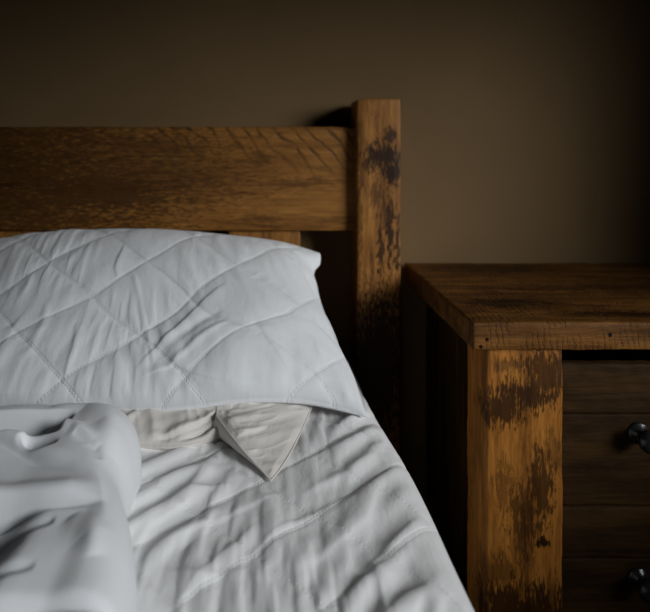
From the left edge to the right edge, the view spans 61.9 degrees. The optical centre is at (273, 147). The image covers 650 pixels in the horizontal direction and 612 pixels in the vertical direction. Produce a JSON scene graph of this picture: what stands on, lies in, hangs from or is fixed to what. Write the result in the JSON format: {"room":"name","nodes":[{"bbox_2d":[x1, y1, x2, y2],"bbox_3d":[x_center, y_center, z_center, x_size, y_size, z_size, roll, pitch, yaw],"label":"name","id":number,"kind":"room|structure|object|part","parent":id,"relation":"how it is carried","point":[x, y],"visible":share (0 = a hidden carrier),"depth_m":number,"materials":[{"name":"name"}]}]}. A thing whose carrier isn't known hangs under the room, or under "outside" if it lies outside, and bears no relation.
{"room":"bedroom","nodes":[
{"label":"bedroom","id":0,"kind":"room"},
{"bbox_2d":[0,0,649,514],"bbox_3d":[-0.100,-0.325,1.370,3.200,2.450,0.100,0,0,0],"label":"wall","id":1,"kind":"structure","parent":0,"point":[525,124],"depth_m":1.32,"materials":[{"name":"brown paint"}]},
{"bbox_2d":[430,515,467,596],"bbox_3d":[-0.100,0.950,-0.090,3.200,0.100,3.020,0,0,0],"label":"floor","id":2,"kind":"structure","parent":0,"point":[433,517],"depth_m":1.20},
{"bbox_2d":[0,99,400,458],"bbox_3d":[-0.531,0.395,0.427,1.630,1.012,1.755,0,0,0],"label":"frame","id":3,"kind":"object","parent":2,"relation":"on","point":[272,183],"visible":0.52,"depth_m":1.23,"materials":[{"name":"brown wood"}]},
{"bbox_3d":[-0.531,0.071,1.252,1.440,0.239,0.050,0,0,0],"label":"rail","id":4,"kind":"part","parent":3,"relation":"part of","materials":[{"name":"brown wood"}]},
{"bbox_3d":[0.234,0.395,1.252,0.100,1.012,0.105,0,0,0],"label":"post","id":5,"kind":"part","parent":3,"relation":"part of","materials":[{"name":"brown wood"}]},
{"bbox_2d":[404,263,649,611],"bbox_3d":[0.608,0.589,1.074,0.587,0.624,0.455,0,0,0],"label":"nightstand","id":6,"kind":"object","parent":2,"relation":"on","point":[538,409],"visible":1,"depth_m":0.89,"materials":[{"name":"brown wood"}]},
{"bbox_3d":[0.375,0.576,1.122,0.023,0.509,0.331,0,0,0],"label":"panel","id":7,"kind":"part","parent":6,"relation":"part of","materials":[{"name":"brown wood"}]},
{"bbox_3d":[0.405,0.610,0.913,0.125,0.581,0.092,0,0,0],"label":"leg","id":8,"kind":"part","parent":6,"relation":"part of","materials":[{"name":"brown wood"}]},
{"bbox_3d":[0.608,0.576,1.269,0.325,0.509,0.015,0,0,0],"label":"panel","id":9,"kind":"part","parent":6,"relation":"part of","materials":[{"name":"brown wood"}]},
{"bbox_3d":[0.761,0.612,1.243,0.125,0.579,0.092,0,0,0],"label":"leg","id":10,"kind":"part","parent":6,"relation":"part of","materials":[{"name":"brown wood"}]},
{"bbox_3d":[0.608,0.712,1.052,0.281,0.240,0.335,0,0,0],"label":"drawer","id":11,"kind":"part","parent":6,"relation":"part of","materials":[{"name":"brown wood"}]},
{"bbox_3d":[0.608,0.473,1.052,0.280,0.235,0.335,0,0,0],"label":"drawer","id":12,"kind":"part","parent":6,"relation":"part of","materials":[{"name":"brown wood"}]},
{"bbox_3d":[0.600,0.708,0.867,0.037,0.037,0.040,0,0,0],"label":"knob","id":13,"kind":"part","parent":6,"relation":"part of","materials":[{"name":"grey metal"}]},
{"bbox_3d":[0.600,0.469,0.867,0.037,0.037,0.040,0,0,0],"label":"knob","id":14,"kind":"part","parent":6,"relation":"part of","materials":[{"name":"grey metal"}]},
{"bbox_3d":[-0.565,0.532,0.395,1.430,0.137,1.590,0,0,0],"label":"mattress","id":15,"kind":"object","parent":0,"visible":0},
{"bbox_2d":[127,361,473,611],"bbox_3d":[-0.273,0.624,0.692,1.057,0.375,0.988,0,0,0],"label":"sheet","id":16,"kind":"object","parent":15,"relation":"on","point":[343,525],"visible":0.37,"depth_m":0.63,"materials":[{"name":"white fabric"}]},
{"bbox_2d":[0,403,141,611],"bbox_3d":[-0.549,0.397,0.481,0.902,0.111,0.622,0,0,0],"label":"duvet","id":17,"kind":"object","parent":16,"relation":"on","point":[70,473],"visible":1,"depth_m":0.55,"materials":[{"name":"white fabric"}]},
{"bbox_2d":[0,229,366,417],"bbox_3d":[-0.237,0.308,1.026,0.781,0.269,0.359,0,0,0],"label":"pillow","id":18,"kind":"object","parent":16,"relation":"on","point":[125,319],"visible":0.99,"depth_m":0.94,"materials":[{"name":"grey fabric"}]},
{"bbox_2d":[121,402,311,481],"bbox_3d":[-0.276,0.430,0.937,0.688,0.050,0.429,0,0,0],"label":"pillow","id":19,"kind":"object","parent":16,"relation":"on","point":[266,435],"visible":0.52,"depth_m":0.82,"materials":[{"name":"grey fabric"}]}
]}

